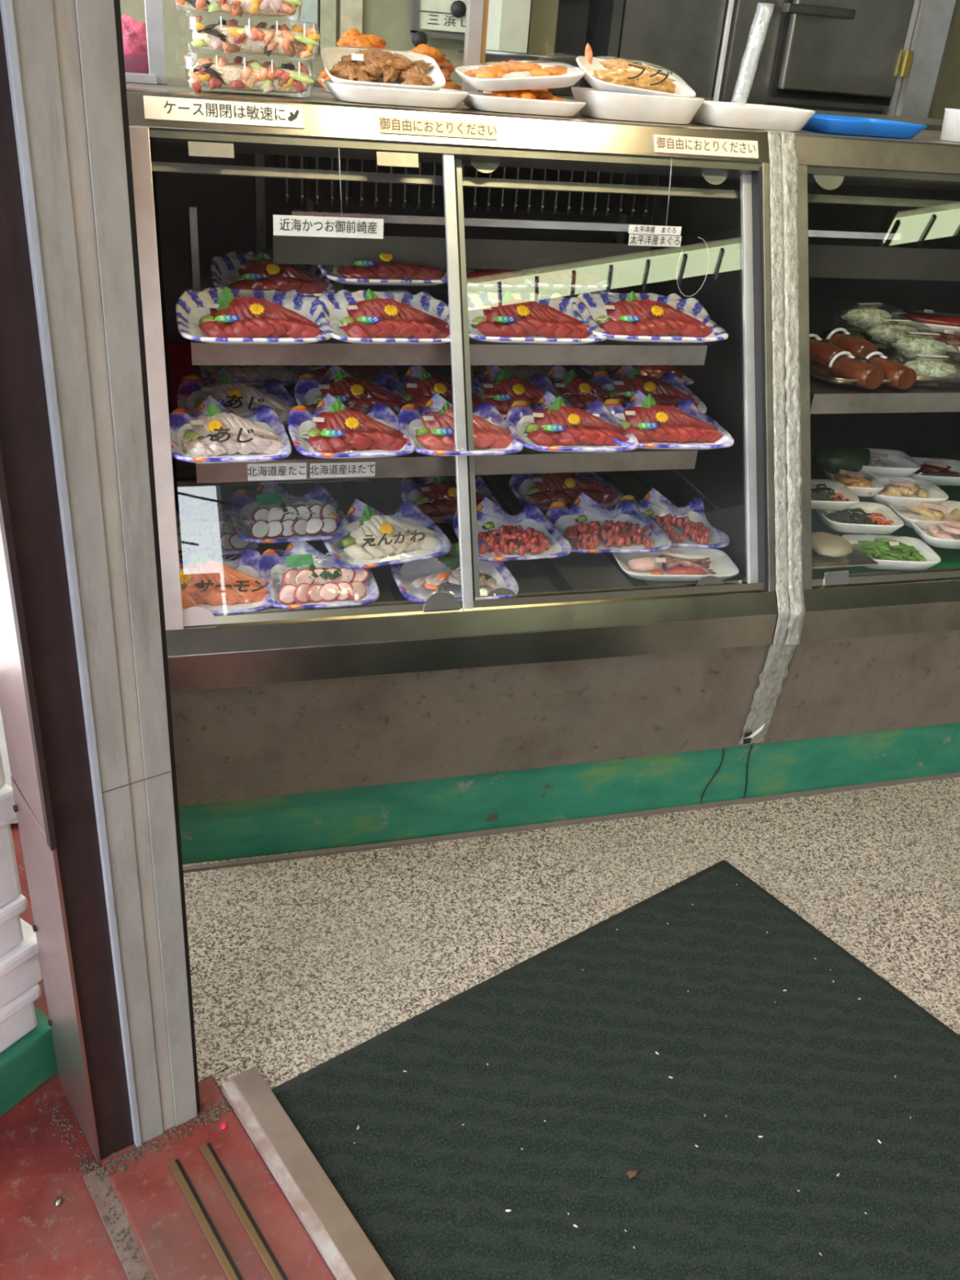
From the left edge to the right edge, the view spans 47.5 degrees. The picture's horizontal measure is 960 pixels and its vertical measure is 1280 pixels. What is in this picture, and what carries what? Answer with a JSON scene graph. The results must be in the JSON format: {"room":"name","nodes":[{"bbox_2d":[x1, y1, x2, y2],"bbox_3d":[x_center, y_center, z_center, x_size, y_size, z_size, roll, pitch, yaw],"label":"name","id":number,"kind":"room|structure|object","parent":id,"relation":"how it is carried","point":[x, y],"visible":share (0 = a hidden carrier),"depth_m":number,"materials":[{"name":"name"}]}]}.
{"room":"food shop","nodes":[
{"label":"food shop","id":0,"kind":"room"},
{"bbox_2d":[192,1004,333,1275],"bbox_3d":[0.243,1.167,0.830,0.065,0.300,10.000,-16,35,-33],"label":"floor","id":1,"kind":"structure","parent":0,"point":[211,1060],"depth_m":1.51,"materials":[{"name":"stone"}]},
{"bbox_2d":[221,1066,395,1279],"bbox_3d":[0.567,1.237,0.440,0.050,0.036,3.020,-16,35,-33],"label":"threshold strip","id":2,"kind":"object","parent":1,"relation":"on","point":[344,1247],"visible":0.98,"depth_m":1.34,"materials":[{"name":"metal"}]},
{"bbox_2d":[0,777,959,1279],"bbox_3d":[-0.884,0.899,1.150,15.000,0.300,18.000,-16,35,-33],"label":"floor","id":3,"kind":"structure","parent":0,"point":[297,964],"depth_m":1.79,"materials":[{"name":"stone"}]},
{"bbox_2d":[0,1006,57,1116],"bbox_3d":[-0.994,0.564,1.369,0.612,0.087,0.645,21,33,28],"label":"plastic box","id":4,"kind":"object","parent":3,"relation":"on","point":[29,1062],"depth_m":1.43,"materials":[{"name":"green plastic"}]},
{"bbox_2d":[0,983,41,1053],"bbox_3d":[-0.928,0.510,1.306,0.466,0.075,0.603,21,33,28],"label":"foam box","id":5,"kind":"object","parent":4,"relation":"on","point":[18,1017],"visible":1,"depth_m":1.40,"materials":[{"name":"white plastic"}]},
{"bbox_2d":[0,918,43,1008],"bbox_3d":[-0.911,0.439,1.280,0.472,0.075,0.603,21,33,28],"label":"foam box","id":6,"kind":"object","parent":5,"relation":"on","point":[20,969],"visible":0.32,"depth_m":1.37,"materials":[{"name":"white plastic"}]},
{"bbox_2d":[0,893,27,955],"bbox_3d":[-0.916,0.378,1.233,0.468,0.072,0.603,21,33,28],"label":"foam box","id":7,"kind":"object","parent":6,"relation":"on","point":[11,928],"visible":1,"depth_m":1.33,"materials":[{"name":"white plastic"}]},
{"bbox_2d":[0,782,21,906],"bbox_3d":[-0.903,0.274,1.182,0.470,0.160,0.603,21,33,28],"label":"foam box","id":8,"kind":"object","parent":7,"relation":"on","point":[10,885],"visible":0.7,"depth_m":1.29,"materials":[{"name":"white plastic"}]},
{"bbox_2d":[83,1165,155,1279],"bbox_3d":[0.407,1.311,0.332,0.024,0.046,3.000,-16,35,-33],"label":"trim","id":9,"kind":"structure","parent":3,"relation":"on","point":[130,1264],"depth_m":1.29,"materials":[{"name":"grey concrete"}]},
{"bbox_2d":[100,1075,335,1279],"bbox_3d":[0.469,1.276,0.401,0.168,0.050,3.050,-16,35,-33],"label":"sill","id":10,"kind":"structure","parent":3,"relation":"on","point":[169,1234],"depth_m":1.31,"materials":[{"name":"red paint"}]},
{"bbox_2d":[0,0,200,1164],"bbox_3d":[-0.353,-0.700,0.730,0.138,2.980,0.148,-16,35,-34],"label":"door frame","id":11,"kind":"structure","parent":10,"relation":"on","point":[86,706],"depth_m":1.02,"materials":[{"name":"brown paint"}]},
{"bbox_2d":[85,1096,233,1177],"bbox_3d":[-0.398,0.634,1.395,0.200,0.002,0.042,-17,35,-35],"label":"grit","id":12,"kind":"object","parent":10,"relation":"on","point":[108,1165],"visible":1,"depth_m":1.39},
{"bbox_2d":[168,1142,288,1279],"bbox_3d":[0.507,1.270,0.361,0.056,0.005,2.955,-16,35,-33],"label":"strips","id":13,"kind":"object","parent":10,"relation":"on","point":[231,1271],"visible":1,"depth_m":1.30,"materials":[{"name":"gold metal"}]},
{"bbox_2d":[125,76,778,806],"bbox_3d":[-0.059,-0.398,1.989,1.045,1.028,0.826,-4,30,-16],"label":"display case","id":14,"kind":"object","parent":3,"relation":"on","point":[590,660],"visible":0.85,"depth_m":1.83,"materials":[{"name":"metal"}]},
{"bbox_2d":[120,13,148,73],"bbox_3d":[-0.590,-0.969,1.804,0.136,0.118,0.136,-4,30,-16],"label":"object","id":15,"kind":"object","parent":14,"relation":"on","point":[134,32],"visible":0.21,"depth_m":1.76,"materials":[{"name":"pink plastic"}]},
{"bbox_2d":[175,489,258,556],"bbox_3d":[-0.459,-0.197,1.845,0.160,0.061,0.171,-4,30,-16],"label":"tray","id":16,"kind":"object","parent":14,"relation":"on","point":[212,527],"visible":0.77,"depth_m":1.83,"materials":[{"name":"white plastic"}]},
{"bbox_2d":[229,480,350,542],"bbox_3d":[-0.323,-0.220,1.846,0.190,0.060,0.171,-6,30,-19],"label":"tray","id":17,"kind":"object","parent":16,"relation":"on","point":[274,514],"visible":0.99,"depth_m":1.83,"materials":[{"name":"white plastic"}]},
{"bbox_2d":[142,95,304,128],"bbox_3d":[-0.366,-0.760,1.572,0.225,0.029,0.016,-4,30,-16],"label":"sticker","id":18,"kind":"object","parent":14,"relation":"attached to","point":[158,108],"visible":1,"depth_m":1.57,"materials":[{"name":"white paper"}]},
{"bbox_2d":[178,539,275,614],"bbox_3d":[-0.416,-0.096,1.707,0.180,0.067,0.171,-4,30,-16],"label":"tray","id":19,"kind":"object","parent":14,"relation":"on","point":[209,581],"visible":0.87,"depth_m":1.70,"materials":[{"name":"orange food"}]},
{"bbox_2d":[168,395,291,462],"bbox_3d":[-0.385,-0.322,1.672,0.180,0.066,0.171,-4,30,-16],"label":"tray","id":20,"kind":"object","parent":14,"relation":"on","point":[214,433],"visible":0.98,"depth_m":1.67,"materials":[{"name":"white food"}]},
{"bbox_2d":[177,365,297,428],"bbox_3d":[-0.397,-0.398,1.804,0.200,0.071,0.171,-4,30,-16],"label":"tray","id":21,"kind":"object","parent":14,"relation":"on","point":[237,397],"visible":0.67,"depth_m":1.81,"materials":[{"name":"white plastic"}]},
{"bbox_2d":[178,50,319,97],"bbox_3d":[-0.352,-0.862,1.666,0.208,0.055,0.139,-4,30,-16],"label":"pack","id":22,"kind":"object","parent":14,"relation":"on","point":[251,77],"visible":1,"depth_m":1.62,"materials":[{"name":"food"}]},
{"bbox_2d":[182,12,322,60],"bbox_3d":[-0.342,-0.908,1.643,0.208,0.051,0.139,-5,30,-17],"label":"pack","id":23,"kind":"object","parent":22,"relation":"on","point":[277,40],"visible":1,"depth_m":1.60,"materials":[{"name":"food"}]},
{"bbox_2d":[172,0,302,21],"bbox_3d":[-0.360,-0.950,1.613,0.208,0.052,0.139,-3,29,-14],"label":"pack","id":24,"kind":"object","parent":23,"relation":"on","point":[273,8],"visible":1,"depth_m":1.58,"materials":[{"name":"food"}]},
{"bbox_2d":[200,364,300,387],"bbox_3d":[-0.413,-0.499,1.951,0.170,0.067,0.171,-4,30,-16],"label":"tray","id":25,"kind":"object","parent":14,"relation":"on","point":[288,375],"visible":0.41,"depth_m":1.93,"materials":[{"name":"white plastic"}]},
{"bbox_2d":[175,286,332,344],"bbox_3d":[-0.351,-0.506,1.691,0.230,0.067,0.185,-4,30,-16],"label":"tray","id":26,"kind":"object","parent":14,"relation":"on","point":[225,316],"visible":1,"depth_m":1.69,"materials":[{"name":"red food"}]},
{"bbox_2d":[210,251,334,298],"bbox_3d":[-0.355,-0.624,1.863,0.200,0.065,0.172,-4,30,-16],"label":"tray","id":27,"kind":"object","parent":14,"relation":"on","point":[251,270],"visible":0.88,"depth_m":1.86,"materials":[{"name":"red food"}]},
{"bbox_2d":[247,462,306,480],"bbox_3d":[-0.315,-0.261,1.692,0.091,0.027,0.002,-4,30,-16],"label":"label","id":28,"kind":"object","parent":14,"relation":"attached to","point":[270,471],"visible":1,"depth_m":1.69,"materials":[{"name":"white paper"}]},
{"bbox_2d":[259,535,378,609],"bbox_3d":[-0.259,-0.108,1.751,0.180,0.060,0.171,-4,30,-16],"label":"tray","id":29,"kind":"object","parent":14,"relation":"on","point":[303,577],"visible":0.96,"depth_m":1.74,"materials":[{"name":"pink food"}]},
{"bbox_2d":[321,498,451,568],"bbox_3d":[-0.159,-0.181,1.826,0.200,0.072,0.171,-7,31,-20],"label":"tray","id":30,"kind":"object","parent":29,"relation":"on","point":[375,539],"visible":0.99,"depth_m":1.82,"materials":[{"name":"white food"}]},
{"bbox_2d":[272,148,383,239],"bbox_3d":[-0.227,-0.672,1.642,0.168,0.124,0.009,-4,30,-16],"label":"hanging sign","id":31,"kind":"object","parent":14,"relation":"hanging from","point":[283,225],"visible":1,"depth_m":1.66,"materials":[{"name":"white paper"}]},
{"bbox_2d":[309,462,375,478],"bbox_3d":[-0.216,-0.268,1.720,0.104,0.024,0.002,-4,30,-16],"label":"label","id":32,"kind":"object","parent":14,"relation":"attached to","point":[317,470],"visible":1,"depth_m":1.72,"materials":[{"name":"white paper"}]},
{"bbox_2d":[295,364,399,382],"bbox_3d":[-0.246,-0.511,1.998,0.180,0.069,0.171,-4,30,-16],"label":"tray","id":33,"kind":"object","parent":14,"relation":"on","point":[360,371],"visible":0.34,"depth_m":1.98,"materials":[{"name":"white plastic"}]},
{"bbox_2d":[288,392,415,458],"bbox_3d":[-0.204,-0.339,1.727,0.190,0.069,0.171,-4,30,-16],"label":"tray","id":34,"kind":"object","parent":14,"relation":"on","point":[334,430],"visible":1,"depth_m":1.72,"materials":[{"name":"red food"}]},
{"bbox_2d":[294,364,418,417],"bbox_3d":[-0.211,-0.418,1.854,0.200,0.066,0.171,-4,30,-16],"label":"tray","id":35,"kind":"object","parent":14,"relation":"on","point":[357,394],"visible":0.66,"depth_m":1.86,"materials":[{"name":"red food"}]},
{"bbox_2d":[316,251,447,286],"bbox_3d":[-0.166,-0.656,1.894,0.230,0.063,0.170,-5,30,-18],"label":"tray","id":36,"kind":"object","parent":14,"relation":"on","point":[366,273],"visible":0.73,"depth_m":1.86,"materials":[{"name":"red food"}]},
{"bbox_2d":[318,288,450,344],"bbox_3d":[-0.145,-0.522,1.752,0.220,0.067,0.186,-4,30,-16],"label":"tray","id":37,"kind":"object","parent":14,"relation":"on","point":[368,317],"visible":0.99,"depth_m":1.75,"materials":[{"name":"red food"}]},
{"bbox_2d":[323,80,468,108],"bbox_3d":[-0.132,-0.857,1.712,0.217,0.028,0.131,-4,30,-16],"label":"tray","id":38,"kind":"object","parent":14,"relation":"on","point":[443,98],"visible":0.88,"depth_m":1.66,"materials":[{"name":"white plastic"}]},
{"bbox_2d":[320,45,445,91],"bbox_3d":[-0.150,-0.880,1.689,0.185,0.062,0.122,-4,30,-17],"label":"tray","id":39,"kind":"object","parent":38,"relation":"on","point":[348,65],"visible":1,"depth_m":1.67,"materials":[{"name":"food"}]},
{"bbox_2d":[124,0,737,104],"bbox_3d":[-0.097,-1.149,1.706,1.148,0.550,0.042,-4,30,-16],"label":"guard","id":40,"kind":"object","parent":14,"relation":"on","point":[477,11],"visible":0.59,"depth_m":1.80,"materials":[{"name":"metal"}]},
{"bbox_2d":[385,364,484,413],"bbox_3d":[-0.073,-0.430,1.898,0.170,0.064,0.171,-4,30,-16],"label":"tray","id":41,"kind":"object","parent":14,"relation":"on","point":[420,385],"visible":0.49,"depth_m":1.90,"materials":[{"name":"red food"}]},
{"bbox_2d":[378,116,497,139],"bbox_3d":[-0.062,-0.778,1.659,0.185,0.022,0.012,-4,30,-16],"label":"sticker","id":42,"kind":"object","parent":14,"relation":"attached to","point":[389,125],"visible":1,"depth_m":1.66,"materials":[{"name":"beige paper"}]},
{"bbox_2d":[182,374,697,483],"bbox_3d":[-0.093,-0.396,1.973,0.840,0.034,0.475,-4,30,-16],"label":"shelf","id":43,"kind":"object","parent":14,"relation":"attached to","point":[528,460],"depth_m":1.79,"materials":[{"name":"metal"}]},
{"bbox_2d":[179,287,707,364],"bbox_3d":[-0.077,-0.556,1.932,0.860,0.034,0.400,-4,30,-16],"label":"shelf","id":44,"kind":"object","parent":14,"relation":"attached to","point":[332,351],"depth_m":1.76,"materials":[{"name":"metal"}]},
{"bbox_2d":[400,475,502,523],"bbox_3d":[-0.054,-0.276,2.076,0.180,0.067,0.171,-4,30,-16],"label":"tray","id":45,"kind":"object","parent":14,"relation":"on","point":[436,496],"visible":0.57,"depth_m":2.08,"materials":[{"name":"red food"}]},
{"bbox_2d":[390,539,519,603],"bbox_3d":[-0.044,-0.121,1.820,0.200,0.063,0.171,-4,30,-16],"label":"tray","id":46,"kind":"object","parent":14,"relation":"on","point":[416,581],"visible":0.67,"depth_m":1.82,"materials":[{"name":"white plastic"}]},
{"bbox_2d":[398,391,523,456],"bbox_3d":[-0.033,-0.349,1.778,0.190,0.063,0.171,-3,29,-14],"label":"tray","id":47,"kind":"object","parent":14,"relation":"on","point":[432,428],"visible":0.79,"depth_m":1.78,"materials":[{"name":"red food"}]},
{"bbox_2d":[466,262,535,290],"bbox_3d":[0.021,-0.673,1.970,0.145,0.065,0.171,-4,30,-16],"label":"tray","id":48,"kind":"object","parent":14,"relation":"on","point":[482,279],"visible":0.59,"depth_m":1.94,"materials":[{"name":"white plastic"}]},
{"bbox_2d":[453,496,571,561],"bbox_3d":[0.055,-0.193,1.919,0.190,0.063,0.171,-5,30,-18],"label":"tray","id":49,"kind":"object","parent":14,"relation":"on","point":[528,535],"visible":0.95,"depth_m":1.92,"materials":[{"name":"red food"}]},
{"bbox_2d":[471,364,573,419],"bbox_3d":[0.065,-0.439,1.932,0.190,0.068,0.171,-3,29,-13],"label":"tray","id":50,"kind":"object","parent":14,"relation":"on","point":[498,388],"visible":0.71,"depth_m":1.94,"materials":[{"name":"red food"}]},
{"bbox_2d":[462,89,586,116],"bbox_3d":[0.067,-0.874,1.768,0.195,0.034,0.131,-4,30,-16],"label":"tray","id":51,"kind":"object","parent":14,"relation":"on","point":[518,101],"visible":0.98,"depth_m":1.72,"materials":[{"name":"white plastic"}]},
{"bbox_2d":[455,60,585,90],"bbox_3d":[0.063,-0.906,1.752,0.194,0.048,0.130,-4,30,-16],"label":"tray","id":52,"kind":"object","parent":51,"relation":"on","point":[518,74],"visible":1,"depth_m":1.72,"materials":[{"name":"white plastic"}]},
{"bbox_2d":[448,289,607,344],"bbox_3d":[0.077,-0.539,1.815,0.250,0.066,0.185,-3,29,-13],"label":"tray","id":53,"kind":"object","parent":14,"relation":"on","point":[508,317],"visible":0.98,"depth_m":1.81,"materials":[{"name":"red food"}]},
{"bbox_2d":[520,263,609,290],"bbox_3d":[0.145,-0.685,2.003,0.161,0.066,0.172,-4,30,-16],"label":"tray","id":54,"kind":"object","parent":14,"relation":"on","point":[561,280],"visible":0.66,"depth_m":1.97,"materials":[{"name":"white plastic"}]},
{"bbox_2d":[508,471,623,511],"bbox_3d":[0.174,-0.308,2.180,0.220,0.065,0.170,-4,30,-16],"label":"tray","id":55,"kind":"object","parent":14,"relation":"on","point":[541,490],"visible":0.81,"depth_m":2.18,"materials":[{"name":"red food"}]},
{"bbox_2d":[506,390,639,453],"bbox_3d":[0.153,-0.365,1.830,0.210,0.070,0.171,-1,29,-11],"label":"tray","id":56,"kind":"object","parent":14,"relation":"on","point":[554,426],"visible":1,"depth_m":1.83,"materials":[{"name":"red food"}]},
{"bbox_2d":[546,364,617,410],"bbox_3d":[0.189,-0.456,2.005,0.153,0.066,0.171,-4,30,-16],"label":"tray","id":57,"kind":"object","parent":14,"relation":"on","point":[580,392],"visible":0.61,"depth_m":2.00,"materials":[{"name":"red food"}]},
{"bbox_2d":[545,491,671,552],"bbox_3d":[0.232,-0.213,2.002,0.220,0.062,0.170,-2,29,-12],"label":"tray","id":58,"kind":"object","parent":14,"relation":"on","point":[588,526],"visible":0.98,"depth_m":2.01,"materials":[{"name":"red food"}]},
{"bbox_2d":[571,87,704,124],"bbox_3d":[0.261,-0.893,1.826,0.204,0.040,0.141,-4,30,-16],"label":"tray","id":59,"kind":"object","parent":14,"relation":"on","point":[599,104],"visible":0.87,"depth_m":1.77,"materials":[{"name":"white plastic"}]},
{"bbox_2d":[576,43,695,97],"bbox_3d":[0.257,-0.931,1.797,0.190,0.080,0.127,-4,30,-16],"label":"tray","id":60,"kind":"object","parent":59,"relation":"on","point":[613,74],"visible":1,"depth_m":1.77,"materials":[{"name":"white"}]},
{"bbox_2d":[591,364,706,413],"bbox_3d":[0.309,-0.461,2.011,0.200,0.066,0.171,0,29,-9],"label":"tray","id":61,"kind":"object","parent":14,"relation":"on","point":[669,389],"visible":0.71,"depth_m":2.02,"materials":[{"name":"red food"}]},
{"bbox_2d":[572,290,728,342],"bbox_3d":[0.289,-0.557,1.874,0.250,0.066,0.185,-2,29,-12],"label":"tray","id":62,"kind":"object","parent":14,"relation":"on","point":[633,317],"visible":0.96,"depth_m":1.87,"materials":[{"name":"red food"}]},
{"bbox_2d":[600,389,733,449],"bbox_3d":[0.317,-0.379,1.875,0.220,0.069,0.170,-1,29,-11],"label":"tray","id":63,"kind":"object","parent":14,"relation":"on","point":[683,426],"visible":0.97,"depth_m":1.87,"materials":[{"name":"red food"}]},
{"bbox_2d":[615,487,730,547],"bbox_3d":[0.363,-0.229,2.071,0.210,0.064,0.171,3,29,-4],"label":"tray","id":64,"kind":"object","parent":14,"relation":"on","point":[688,526],"visible":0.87,"depth_m":2.08,"materials":[{"name":"red food"}]},
{"bbox_2d":[613,546,738,581],"bbox_3d":[0.352,-0.141,1.968,0.217,0.036,0.121,0,29,-9],"label":"tray","id":65,"kind":"object","parent":14,"relation":"on","point":[673,563],"visible":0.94,"depth_m":1.96,"materials":[{"name":"plastic"}]},
{"bbox_2d":[653,134,758,158],"bbox_3d":[0.370,-0.806,1.784,0.188,0.025,0.014,-4,30,-16],"label":"sticker","id":66,"kind":"object","parent":14,"relation":"attached to","point":[662,144],"visible":1,"depth_m":1.78,"materials":[{"name":"beige paper"}]},
{"bbox_2d":[690,100,815,131],"bbox_3d":[0.460,-0.907,1.889,0.207,0.034,0.151,-4,30,-16],"label":"tray","id":67,"kind":"object","parent":14,"relation":"on","point":[717,113],"visible":0.82,"depth_m":1.83,"materials":[{"name":"white plastic"}]},
{"bbox_2d":[737,129,805,744],"bbox_3d":[0.509,-0.324,1.931,0.063,1.023,0.363,-4,30,-16],"label":"tape","id":68,"kind":"object","parent":14,"relation":"attached to","point":[784,181],"visible":1,"depth_m":1.87,"materials":[{"name":"grey plastic"}]},
{"bbox_2d":[485,0,530,53],"bbox_3d":[0.079,-1.868,3.030,0.082,2.900,0.200,-4,30,-16],"label":"column","id":69,"kind":"structure","parent":3,"relation":"on","point":[508,23],"depth_m":3.02,"materials":[{"name":"white paint"}]},
{"bbox_2d":[526,0,590,87],"bbox_3d":[0.200,-1.581,3.359,0.204,2.100,0.210,-4,30,-16],"label":"shelving","id":70,"kind":"object","parent":3,"relation":"on","point":[556,27],"visible":0.02,"depth_m":3.21,"materials":[{"name":"grey metal"}]},
{"bbox_2d":[178,722,959,873],"bbox_3d":[0.575,0.076,2.434,2.490,0.133,0.722,-4,30,-16],"label":"plinth","id":71,"kind":"object","parent":3,"relation":"on","point":[380,816],"visible":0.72,"depth_m":1.99,"materials":[{"name":"green paint"}]},
{"bbox_2d":[271,859,959,1279],"bbox_3d":[0.517,0.817,1.194,0.915,0.007,1.500,-16,35,-33],"label":"floor mat","id":72,"kind":"object","parent":3,"relation":"on","point":[811,1072],"visible":1,"depth_m":1.47,"materials":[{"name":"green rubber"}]},
{"bbox_2d":[307,72,943,293],"bbox_3d":[0.452,-0.889,3.112,2.300,1.160,0.500,-4,30,-16],"label":"countertop","id":73,"kind":"structure","parent":3,"relation":"on","point":[933,124],"depth_m":2.95,"materials":[{"name":"metal"}]},
{"bbox_2d":[456,48,581,95],"bbox_3d":[0.111,-1.407,2.705,0.344,0.084,0.344,-4,30,-16],"label":"pan","id":74,"kind":"object","parent":73,"relation":"on","point":[491,55],"visible":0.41,"depth_m":2.57,"materials":[{"name":"metal"}]},
{"bbox_2d":[581,0,726,101],"bbox_3d":[0.489,-1.587,3.415,0.350,2.100,0.250,-4,30,-16],"label":"tall cabinet","id":75,"kind":"object","parent":3,"relation":"on","point":[682,37],"visible":0.02,"depth_m":3.19,"materials":[{"name":"grey metal"}]},
{"bbox_2d":[711,0,959,118],"bbox_3d":[1.046,-1.592,3.510,0.734,2.100,0.390,-4,30,-16],"label":"fridge","id":76,"kind":"object","parent":3,"relation":"on","point":[883,57],"visible":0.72,"depth_m":3.26,"materials":[{"name":"grey metal"}]},
{"bbox_2d":[750,128,959,745],"bbox_3d":[1.119,-0.483,2.326,1.408,1.028,0.826,-4,30,-16],"label":"display case","id":77,"kind":"object","parent":3,"relation":"on","point":[879,217],"visible":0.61,"depth_m":2.04,"materials":[{"name":"metal"}]},
{"bbox_2d":[811,531,878,568],"bbox_3d":[0.628,-0.173,1.981,0.140,0.028,0.130,-4,30,-16],"label":"plate","id":78,"kind":"object","parent":77,"relation":"on","point":[828,550],"visible":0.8,"depth_m":1.95,"materials":[{"name":"ceramic"}]},
{"bbox_2d":[808,333,891,385],"bbox_3d":[0.661,-0.550,2.123,0.167,0.014,0.361,-4,30,-16],"label":"metal tray","id":79,"kind":"object","parent":77,"relation":"on","point":[820,371],"visible":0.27,"depth_m":1.99,"materials":[{"name":"metal"}]},
{"bbox_2d":[826,351,884,389],"bbox_3d":[0.686,-0.494,1.996,0.062,0.051,0.100,-11,32,-26],"label":"sausage","id":80,"kind":"object","parent":79,"relation":"on","point":[869,376],"visible":0.97,"depth_m":1.97,"materials":[{"name":"brown food"}]},
{"bbox_2d":[865,351,916,389],"bbox_3d":[0.752,-0.498,2.015,0.062,0.051,0.100,-11,32,-26],"label":"sausage","id":81,"kind":"object","parent":79,"relation":"on","point":[902,376],"visible":0.77,"depth_m":1.99,"materials":[{"name":"brown food"}]},
{"bbox_2d":[801,113,927,138],"bbox_3d":[0.677,-0.936,1.986,0.211,0.024,0.180,-4,30,-16],"label":"plastic tray","id":82,"kind":"object","parent":77,"relation":"on","point":[834,124],"visible":0.74,"depth_m":1.92,"materials":[{"name":"blue plastic"}]},
{"bbox_2d":[809,352,959,413],"bbox_3d":[1.132,-0.568,2.303,1.245,0.037,0.430,-4,30,-16],"label":"shelf","id":83,"kind":"object","parent":77,"relation":"attached to","point":[828,397],"depth_m":2.00,"materials":[{"name":"metal"}]},
{"bbox_2d":[811,485,959,575],"bbox_3d":[0.823,-0.221,2.212,0.675,0.004,0.445,-4,30,-16],"label":"cutting mat","id":84,"kind":"object","parent":77,"relation":"on","point":[950,557],"visible":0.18,"depth_m":2.15,"materials":[{"name":"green plastic"}]},
{"bbox_2d":[811,443,871,474],"bbox_3d":[0.748,-0.372,2.261,0.123,0.074,0.103,3,28,-2],"label":"watermelon","id":85,"kind":"object","parent":84,"relation":"on","point":[829,457],"visible":0.84,"depth_m":2.22,"materials":[{"name":"green food"}]},
{"bbox_2d":[841,533,941,570],"bbox_3d":[0.766,-0.169,2.040,0.164,0.040,0.121,2,29,-5],"label":"tray","id":86,"kind":"object","parent":84,"relation":"on","point":[891,552],"visible":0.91,"depth_m":2.03,"materials":[{"name":"plastic"}]},
{"bbox_2d":[815,501,903,533],"bbox_3d":[0.728,-0.239,2.107,0.154,0.035,0.121,2,29,-5],"label":"tray","id":87,"kind":"object","parent":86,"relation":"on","point":[863,517],"visible":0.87,"depth_m":2.09,"materials":[{"name":"white plastic"}]},
{"bbox_2d":[810,478,859,509],"bbox_3d":[0.646,-0.284,2.109,0.146,0.033,0.121,1,29,-7],"label":"tray","id":88,"kind":"object","parent":87,"relation":"on","point":[826,494],"visible":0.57,"depth_m":2.10,"materials":[{"name":"white plastic"}]},
{"bbox_2d":[907,456,959,485],"bbox_3d":[0.976,-0.366,2.338,0.165,0.038,0.121,2,29,-5],"label":"tray","id":89,"kind":"object","parent":84,"relation":"on","point":[940,471],"visible":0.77,"depth_m":2.32,"materials":[{"name":"white plastic"}]},
{"bbox_2d":[908,515,959,549],"bbox_3d":[0.920,-0.210,2.097,0.173,0.038,0.121,2,29,-5],"label":"tray","id":90,"kind":"object","parent":84,"relation":"on","point":[949,537],"visible":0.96,"depth_m":2.08,"materials":[{"name":"white plastic"}]},
{"bbox_2d":[888,499,959,530],"bbox_3d":[0.904,-0.253,2.163,0.180,0.038,0.121,2,29,-5],"label":"tray","id":91,"kind":"object","parent":90,"relation":"on","point":[948,507],"visible":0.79,"depth_m":2.15,"materials":[{"name":"white plastic"}]},
{"bbox_2d":[870,475,948,506],"bbox_3d":[0.856,-0.306,2.213,0.160,0.038,0.121,2,29,-5],"label":"tray","id":92,"kind":"object","parent":91,"relation":"on","point":[896,491],"visible":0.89,"depth_m":2.19,"materials":[{"name":"white plastic"}]},
{"bbox_2d":[823,466,883,497],"bbox_3d":[0.750,-0.323,2.192,0.097,0.038,0.121,2,29,-5],"label":"tray","id":93,"kind":"object","parent":92,"relation":"on","point":[864,483],"visible":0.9,"depth_m":2.17,"materials":[{"name":"white plastic"}]},
{"bbox_2d":[859,447,920,476],"bbox_3d":[0.831,-0.377,2.284,0.156,0.038,0.121,2,29,-5],"label":"tray","id":94,"kind":"object","parent":92,"relation":"on","point":[884,461],"visible":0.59,"depth_m":2.27,"materials":[{"name":"white plastic"}]},
{"bbox_2d":[817,329,959,382],"bbox_3d":[0.849,-0.567,2.175,0.227,0.014,0.361,-4,30,-16],"label":"metal tray","id":95,"kind":"object","parent":77,"relation":"on","point":[882,347],"visible":0.36,"depth_m":2.19,"materials":[{"name":"metal"}]},
{"bbox_2d":[895,350,959,377],"bbox_3d":[0.848,-0.511,2.057,0.129,0.049,0.098,6,28,2],"label":"pack","id":96,"kind":"object","parent":95,"relation":"on","point":[923,366],"visible":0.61,"depth_m":2.03,"materials":[{"name":"food"}]},
{"bbox_2d":[885,328,959,362],"bbox_3d":[0.853,-0.568,2.110,0.129,0.049,0.098,6,28,2],"label":"pack","id":97,"kind":"object","parent":96,"relation":"on","point":[911,345],"visible":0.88,"depth_m":2.09,"materials":[{"name":"food"}]},
{"bbox_2d":[920,329,959,352],"bbox_3d":[0.971,-0.600,2.191,0.201,0.031,0.101,9,29,9],"label":"pack","id":98,"kind":"object","parent":95,"relation":"on","point":[946,339],"visible":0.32,"depth_m":2.18,"materials":[{"name":"white plastic"}]},
{"bbox_2d":[891,309,959,333],"bbox_3d":[0.963,-0.665,2.270,0.201,0.031,0.101,8,29,6],"label":"pack","id":99,"kind":"object","parent":98,"relation":"on","point":[936,322],"visible":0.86,"depth_m":2.25,"materials":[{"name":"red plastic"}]},
{"bbox_2d":[120,0,959,119],"bbox_3d":[-0.507,-2.004,3.084,13.000,3.000,0.100,-4,30,-16],"label":"wall","id":100,"kind":"structure","parent":0,"point":[389,20],"depth_m":3.19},
{"bbox_2d":[409,0,466,47],"bbox_3d":[-0.042,-2.042,3.086,0.284,0.666,0.035,-4,30,-16],"label":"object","id":101,"kind":"object","parent":100,"relation":"attached to","point":[433,15],"visible":0.44,"depth_m":3.18,"materials":[{"name":"white"}]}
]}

